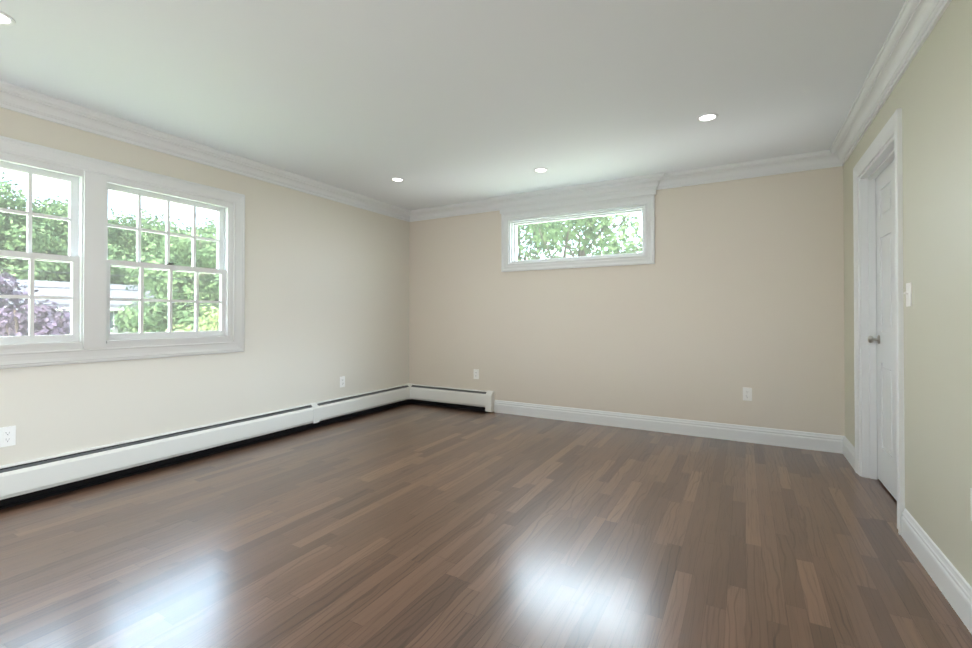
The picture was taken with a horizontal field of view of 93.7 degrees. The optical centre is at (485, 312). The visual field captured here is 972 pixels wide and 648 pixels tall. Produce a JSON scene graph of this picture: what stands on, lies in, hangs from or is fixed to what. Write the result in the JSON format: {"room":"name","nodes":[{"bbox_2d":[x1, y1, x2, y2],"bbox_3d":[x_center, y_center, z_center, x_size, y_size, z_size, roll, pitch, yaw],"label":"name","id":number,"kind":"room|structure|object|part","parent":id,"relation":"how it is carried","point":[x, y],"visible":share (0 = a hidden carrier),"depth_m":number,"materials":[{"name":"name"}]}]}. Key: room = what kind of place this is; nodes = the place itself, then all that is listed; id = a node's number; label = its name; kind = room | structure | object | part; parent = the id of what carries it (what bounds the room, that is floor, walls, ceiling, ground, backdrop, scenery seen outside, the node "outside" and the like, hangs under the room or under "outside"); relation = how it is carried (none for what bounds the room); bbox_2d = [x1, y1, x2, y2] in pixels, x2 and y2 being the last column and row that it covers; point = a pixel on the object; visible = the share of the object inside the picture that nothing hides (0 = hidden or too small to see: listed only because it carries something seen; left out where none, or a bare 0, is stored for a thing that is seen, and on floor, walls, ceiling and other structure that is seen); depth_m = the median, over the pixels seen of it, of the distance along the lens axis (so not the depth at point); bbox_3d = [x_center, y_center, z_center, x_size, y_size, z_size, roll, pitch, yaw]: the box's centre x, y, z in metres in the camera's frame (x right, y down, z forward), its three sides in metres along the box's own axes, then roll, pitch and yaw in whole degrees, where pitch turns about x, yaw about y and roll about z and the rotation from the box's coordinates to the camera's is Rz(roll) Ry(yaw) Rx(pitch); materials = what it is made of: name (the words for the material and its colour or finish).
{"room":"empty living room","nodes":[
{"label":"empty living room","id":0,"kind":"room"},
{"bbox_2d":[0,107,408,465],"bbox_3d":[-2.517,-0.089,3.348,0.160,2.640,6.230,0,-1,30],"label":"wall","id":1,"kind":"structure","parent":0,"point":[326,294],"depth_m":4.08,"materials":[{"name":"beige paint"}]},
{"bbox_2d":[0,426,15,447],"bbox_3d":[-2.803,0.726,2.668,0.008,0.115,0.070,0,-1,30],"label":"electrical outlet","id":2,"kind":"object","parent":1,"relation":"attached to","point":[7,436],"visible":1,"depth_m":2.67,"materials":[{"name":"white plastic"}]},
{"bbox_2d":[0,136,244,368],"bbox_3d":[-2.681,-0.346,3.075,0.217,1.352,2.072,0,-1,30],"label":"window","id":3,"kind":"structure","parent":1,"relation":"in","point":[12,146],"depth_m":3.10,"materials":[{"name":"white"}]},
{"bbox_3d":[-2.669,-0.358,3.069,0.048,1.013,1.748,0,-1,30],"label":"window glass","id":4,"kind":"part","parent":3,"relation":"part of","materials":[{"name":"clear glass"}]},
{"bbox_3d":[-2.652,-0.346,3.059,0.118,1.110,1.830,0,-1,30],"label":"left window sash","id":5,"kind":"part","parent":3,"relation":"part of","materials":[{"name":"white wood"}]},
{"bbox_2d":[0,81,415,221],"bbox_3d":[-2.414,-1.250,3.276,0.100,0.120,5.950,0,-1,30],"label":"crown molding","id":6,"kind":"structure","parent":1,"relation":"attached to","point":[15,98],"depth_m":3.37,"materials":[{"name":"white wood"}]},
{"bbox_2d":[0,383,494,509],"bbox_3d":[-1.914,1.007,2.975,1.250,0.240,5.950,0,-1,30],"label":"baseboard heater","id":7,"kind":"object","parent":1,"relation":"attached to","point":[26,481],"visible":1,"depth_m":3.52,"materials":[{"name":"white metal"}]},
{"bbox_2d":[340,376,344,387],"bbox_3d":[-1.541,0.743,4.892,0.008,0.115,0.070,0,-1,30],"label":"electrical outlet","id":8,"kind":"object","parent":1,"relation":"attached to","point":[342,381],"visible":1,"depth_m":4.89,"materials":[{"name":"white plastic"}]},
{"bbox_2d":[0,0,905,209],"bbox_3d":[-0.004,-1.445,1.932,6.040,0.250,6.330,0,-1,30],"label":"ceiling","id":9,"kind":"structure","parent":0,"point":[433,103],"depth_m":2.57,"materials":[{"name":"white paint"}]},
{"bbox_2d":[0,11,15,25],"bbox_3d":[-2.182,-1.316,2.023,0.132,0.007,0.132,0,-1,30],"label":"recessed light","id":10,"kind":"object","parent":9,"relation":"in","point":[6,19],"visible":1,"depth_m":2.05,"materials":[{"name":"white"}]},
{"bbox_2d":[391,177,403,181],"bbox_3d":[-0.863,-1.297,4.448,0.132,0.007,0.132,0,-1,30],"label":"recessed light","id":11,"kind":"object","parent":9,"relation":"in","point":[396,179],"visible":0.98,"depth_m":4.44,"materials":[{"name":"white"}]},
{"bbox_2d":[534,167,547,172],"bbox_3d":[0.501,-1.299,4.157,0.132,0.007,0.132,0,-1,30],"label":"recessed light","id":12,"kind":"object","parent":9,"relation":"in","point":[540,170],"visible":1,"depth_m":4.15,"materials":[{"name":"white"}]},
{"bbox_2d":[697,113,717,121],"bbox_3d":[1.486,-1.308,3.057,0.132,0.007,0.132,0,-1,30],"label":"recessed light","id":13,"kind":"object","parent":9,"relation":"in","point":[706,117],"visible":1,"depth_m":3.06,"materials":[{"name":"white"}]},
{"bbox_2d":[0,403,971,647],"bbox_3d":[-0.004,1.245,1.911,6.040,0.250,6.330,0,-1,30],"label":"floor","id":14,"kind":"structure","parent":0,"point":[410,525],"depth_m":2.17,"materials":[{"name":"brown wood"}]},
{"bbox_2d":[409,166,844,435],"bbox_3d":[0.972,-0.077,4.857,4.740,2.640,0.160,0,-1,30],"label":"wall","id":15,"kind":"structure","parent":0,"point":[723,301],"depth_m":4.30,"materials":[{"name":"beige paint"}]},
{"bbox_2d":[474,369,478,378],"bbox_3d":[-0.117,0.727,5.373,0.070,0.115,0.008,0,-1,30],"label":"electrical outlet","id":16,"kind":"object","parent":15,"relation":"attached to","point":[476,373],"visible":1,"depth_m":5.37,"materials":[{"name":"white plastic"}]},
{"bbox_2d":[500,189,655,271],"bbox_3d":[0.943,-0.882,4.872,1.690,0.831,0.214,0,-1,30],"label":"window","id":17,"kind":"structure","parent":15,"relation":"in","point":[646,198],"depth_m":4.80,"materials":[{"name":"white"}]},
{"bbox_3d":[0.956,-0.802,4.894,1.410,0.420,0.006,0,-1,30],"label":"window transom glass","id":18,"kind":"part","parent":17,"relation":"part of","materials":[{"name":"clear glass"}]},
{"bbox_2d":[408,150,831,220],"bbox_3d":[0.922,-1.238,4.726,4.230,0.120,0.134,0,-1,30],"label":"crown molding","id":19,"kind":"structure","parent":15,"relation":"attached to","point":[818,159],"depth_m":4.38,"materials":[{"name":"white wood"}]},
{"bbox_2d":[494,400,841,453],"bbox_3d":[1.492,1.069,4.452,3.205,0.142,0.017,0,-1,30],"label":"baseboard","id":20,"kind":"structure","parent":15,"relation":"attached to","point":[742,433],"depth_m":4.25,"materials":[{"name":"white wood"}]},
{"bbox_2d":[743,387,751,400],"bbox_3d":[2.296,0.716,4.003,0.070,0.115,0.008,0,-1,30],"label":"electrical outlet","id":21,"kind":"object","parent":15,"relation":"attached to","point":[747,394],"visible":1,"depth_m":4.00,"materials":[{"name":"white plastic"}]},
{"bbox_2d":[843,0,971,586],"bbox_3d":[1.483,-0.056,1.077,0.120,2.740,6.230,0,-1,30],"label":"wall","id":22,"kind":"structure","parent":0,"point":[930,95],"depth_m":1.90,"materials":[{"name":"beige paint"}]},
{"bbox_2d":[838,435,854,469],"bbox_3d":[2.749,1.061,3.438,0.017,0.142,0.460,0,-1,30],"label":"baseboard","id":23,"kind":"structure","parent":22,"relation":"attached to","point":[848,450],"depth_m":3.50,"materials":[{"name":"white wood"}]},
{"bbox_2d":[853,108,904,534],"bbox_3d":[2.424,0.046,2.739,0.160,2.161,1.072,0,-1,30],"label":"door frame","id":24,"kind":"structure","parent":22,"relation":"attached to","point":[892,127],"depth_m":3.10,"materials":[{"name":"white wood"}]},
{"bbox_3d":[2.592,0.179,3.047,0.058,0.060,0.060,0,-1,30],"label":"door knob","id":25,"kind":"part","parent":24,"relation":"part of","materials":[{"name":"silver metal"}]},
{"bbox_2d":[875,160,896,500],"bbox_3d":[2.459,0.097,2.719,0.036,2.035,0.844,0,-1,30],"label":"door","id":26,"kind":"structure","parent":22,"relation":"in","point":[886,332],"depth_m":2.89,"materials":[{"name":"white wood"}]},
{"bbox_2d":[828,0,951,166],"bbox_3d":[1.378,-1.266,1.123,0.100,0.120,5.950,0,-1,30],"label":"crown molding","id":27,"kind":"structure","parent":22,"relation":"attached to","point":[916,21],"depth_m":2.34,"materials":[{"name":"white wood"}]},
{"bbox_2d":[904,282,911,306],"bbox_3d":[2.051,-0.088,2.221,0.022,0.115,0.070,0,-1,30],"label":"light switch","id":28,"kind":"object","parent":22,"relation":"attached to","point":[908,292],"visible":0.98,"depth_m":2.21,"materials":[{"name":"white plastic"}]},
{"bbox_2d":[901,508,971,633],"bbox_3d":[1.029,1.038,0.407,0.017,0.142,4.330,0,-1,30],"label":"baseboard","id":29,"kind":"structure","parent":22,"relation":"attached to","point":[951,583],"depth_m":1.84,"materials":[{"name":"white wood"}]},
{"bbox_2d":[970,488,971,520],"bbox_3d":[1.700,0.677,1.583,0.008,0.115,0.070,0,-1,30],"label":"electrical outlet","id":30,"kind":"object","parent":22,"relation":"attached to","point":[971,502],"visible":1,"depth_m":1.61,"materials":[{"name":"white plastic"}]},
{"label":"outside","id":31,"kind":"structure","parent":0,"visible":0},
{"bbox_3d":[-5.967,4.543,37.589,200.000,0.300,220.000,0,-1,30],"label":"ground","id":32,"kind":"structure","parent":31,"visible":0},
{"bbox_2d":[0,171,21,192],"bbox_3d":[-54.177,-6.353,45.412,11.004,21.650,11.077,0,-1,30],"label":"tree","id":33,"kind":"object","parent":32,"relation":"on","point":[3,173],"depth_m":48.58,"materials":[{"name":"green plant"}]},
{"bbox_2d":[0,204,25,271],"bbox_3d":[-47.974,-4.396,40.310,12.986,17.669,10.630,0,-1,30],"label":"tree","id":34,"kind":"object","parent":32,"relation":"on","point":[8,228],"depth_m":41.57,"materials":[{"name":"green plant"}]},
{"bbox_2d":[0,267,47,327],"bbox_3d":[-15.422,1.114,12.783,3.561,6.218,4.209,0,-1,30],"label":"tree","id":35,"kind":"object","parent":32,"relation":"on","point":[3,302],"depth_m":13.43,"materials":[{"name":"purple plant"}]},
{"bbox_2d":[0,224,56,273],"bbox_3d":[-46.438,-2.711,41.600,11.909,14.305,10.938,0,-1,30],"label":"tree","id":36,"kind":"object","parent":32,"relation":"on","point":[13,246],"depth_m":41.47,"materials":[{"name":"green plant"}]},
{"bbox_2d":[0,180,59,280],"bbox_3d":[-45.344,-3.854,41.413,10.700,16.577,9.501,0,-1,30],"label":"tree","id":37,"kind":"object","parent":32,"relation":"on","point":[19,234],"depth_m":41.38,"materials":[{"name":"green plant"}]},
{"bbox_2d":[0,299,69,335],"bbox_3d":[-12.625,1.921,12.799,3.227,4.607,2.328,0,-1,30],"label":"tree","id":38,"kind":"object","parent":32,"relation":"on","point":[40,321],"depth_m":12.41,"materials":[{"name":"purple plant"}]},
{"bbox_2d":[0,227,69,280],"bbox_3d":[-46.198,-2.229,44.593,11.112,13.379,12.567,0,-1,30],"label":"tree","id":39,"kind":"object","parent":32,"relation":"on","point":[50,263],"depth_m":43.03,"materials":[{"name":"green plant"}]},
{"bbox_2d":[22,193,67,251],"bbox_3d":[-52.457,-4.918,52.966,11.796,18.886,11.587,0,-1,30],"label":"tree","id":40,"kind":"object","parent":32,"relation":"on","point":[41,202],"depth_m":53.18,"materials":[{"name":"green plant"}]},
{"bbox_2d":[2,207,111,283],"bbox_3d":[-46.579,-3.455,47.860,12.413,15.899,11.999,0,-1,30],"label":"tree","id":41,"kind":"object","parent":32,"relation":"on","point":[51,235],"depth_m":46.73,"materials":[{"name":"green plant"}]},
{"bbox_2d":[17,199,133,281],"bbox_3d":[-42.367,-4.038,47.544,10.775,17.068,10.842,0,-1,30],"label":"tree","id":42,"kind":"object","parent":32,"relation":"on","point":[63,237],"depth_m":44.34,"materials":[{"name":"green plant"}]},
{"bbox_2d":[0,279,153,332],"bbox_3d":[-34.724,0.577,35.545,8.930,7.600,13.900,0,-1,30],"label":"house","id":43,"kind":"structure","parent":32,"relation":"on","point":[48,292],"depth_m":35.80,"materials":[{"name":"white"}]},
{"bbox_2d":[48,238,149,284],"bbox_3d":[-41.805,-2.544,49.931,11.790,14.108,12.599,0,-1,30],"label":"tree","id":44,"kind":"object","parent":32,"relation":"on","point":[122,274],"depth_m":48.17,"materials":[{"name":"green plant"}]},
{"bbox_2d":[3,269,218,305],"bbox_3d":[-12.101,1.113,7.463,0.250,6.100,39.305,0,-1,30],"label":"fence","id":45,"kind":"object","parent":32,"relation":"on","point":[112,289],"depth_m":11.82,"materials":[{"name":"grey"}]},
{"bbox_2d":[117,214,155,258],"bbox_3d":[-46.308,-3.916,58.380,12.338,16.958,13.917,0,-1,30],"label":"tree","id":46,"kind":"object","parent":32,"relation":"on","point":[135,224],"depth_m":55.97,"materials":[{"name":"green plant"}]},
{"bbox_2d":[108,206,190,294],"bbox_3d":[-42.268,-3.908,54.612,12.885,16.892,11.792,0,-1,30],"label":"tree","id":47,"kind":"object","parent":32,"relation":"on","point":[130,237],"depth_m":52.21,"materials":[{"name":"green plant"}]},
{"bbox_2d":[110,247,218,332],"bbox_3d":[-18.446,0.195,27.669,7.049,8.319,7.400,0,-1,30],"label":"tree","id":48,"kind":"object","parent":32,"relation":"on","point":[153,304],"depth_m":25.98,"materials":[{"name":"green plant"}]},
{"bbox_2d":[131,206,209,290],"bbox_3d":[-46.272,-5.146,65.116,12.605,19.535,11.780,0,-1,30],"label":"tree","id":49,"kind":"object","parent":32,"relation":"on","point":[174,224],"depth_m":63.82,"materials":[{"name":"green plant"}]},
{"bbox_2d":[125,215,216,326],"bbox_3d":[-20.118,-1.500,33.655,7.639,11.734,9.417,0,-1,30],"label":"tree","id":50,"kind":"object","parent":32,"relation":"on","point":[183,239],"depth_m":32.63,"materials":[{"name":"green plant"}]},
{"bbox_2d":[133,221,209,291],"bbox_3d":[-38.278,-3.339,58.068,11.203,15.810,11.048,0,-1,30],"label":"tree","id":51,"kind":"object","parent":32,"relation":"on","point":[160,235],"depth_m":55.40,"materials":[{"name":"green plant"}]},
{"bbox_2d":[155,230,213,285],"bbox_3d":[-22.612,-0.889,36.543,7.853,10.593,7.935,0,-1,30],"label":"tree","id":52,"kind":"object","parent":32,"relation":"on","point":[181,249],"depth_m":34.21,"materials":[{"name":"green plant"}]},
{"bbox_2d":[165,321,203,331],"bbox_3d":[-11.746,2.284,17.524,3.018,3.951,2.806,0,-1,30],"label":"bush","id":53,"kind":"object","parent":32,"relation":"on","point":[183,328],"depth_m":17.35,"materials":[{"name":"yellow plant"}]},
{"bbox_2d":[172,243,218,328],"bbox_3d":[-16.018,0.137,28.456,6.947,8.428,7.084,0,-1,30],"label":"tree","id":54,"kind":"object","parent":32,"relation":"on","point":[212,253],"depth_m":26.00,"materials":[{"name":"green plant"}]},
{"bbox_2d":[193,304,218,330],"bbox_3d":[-12.471,1.932,21.167,3.313,4.704,3.486,0,-1,30],"label":"tree","id":55,"kind":"object","parent":32,"relation":"on","point":[208,317],"depth_m":21.21,"materials":[{"name":"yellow plant"}]},
{"bbox_2d":[197,217,216,233],"bbox_3d":[-41.655,-4.981,69.230,14.335,19.267,14.870,0,-1,30],"label":"tree","id":56,"kind":"object","parent":32,"relation":"on","point":[210,221],"depth_m":68.81,"materials":[{"name":"green plant"}]},
{"bbox_2d":[207,311,218,330],"bbox_3d":[-10.800,1.876,20.938,2.924,4.829,3.353,0,-1,30],"label":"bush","id":57,"kind":"object","parent":32,"relation":"on","point":[213,321],"depth_m":20.31,"materials":[{"name":"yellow plant"}]},
{"bbox_2d":[518,221,576,259],"bbox_3d":[2.491,-1.537,29.536,7.937,11.773,9.543,0,-1,30],"label":"tree","id":58,"kind":"object","parent":32,"relation":"on","point":[536,252],"depth_m":27.77,"materials":[{"name":"green plant"}]},
{"bbox_2d":[518,212,641,257],"bbox_3d":[3.405,-0.419,15.587,6.718,9.431,6.948,0,-1,30],"label":"tree","id":59,"kind":"object","parent":32,"relation":"on","point":[589,233],"depth_m":14.63,"materials":[{"name":"green plant"}]},
{"bbox_2d":[591,236,640,255],"bbox_3d":[6.772,0.261,21.010,6.049,8.084,5.878,0,-1,30],"label":"tree","id":60,"kind":"object","parent":32,"relation":"on","point":[615,246],"depth_m":21.28,"materials":[{"name":"green plant"}]}
]}

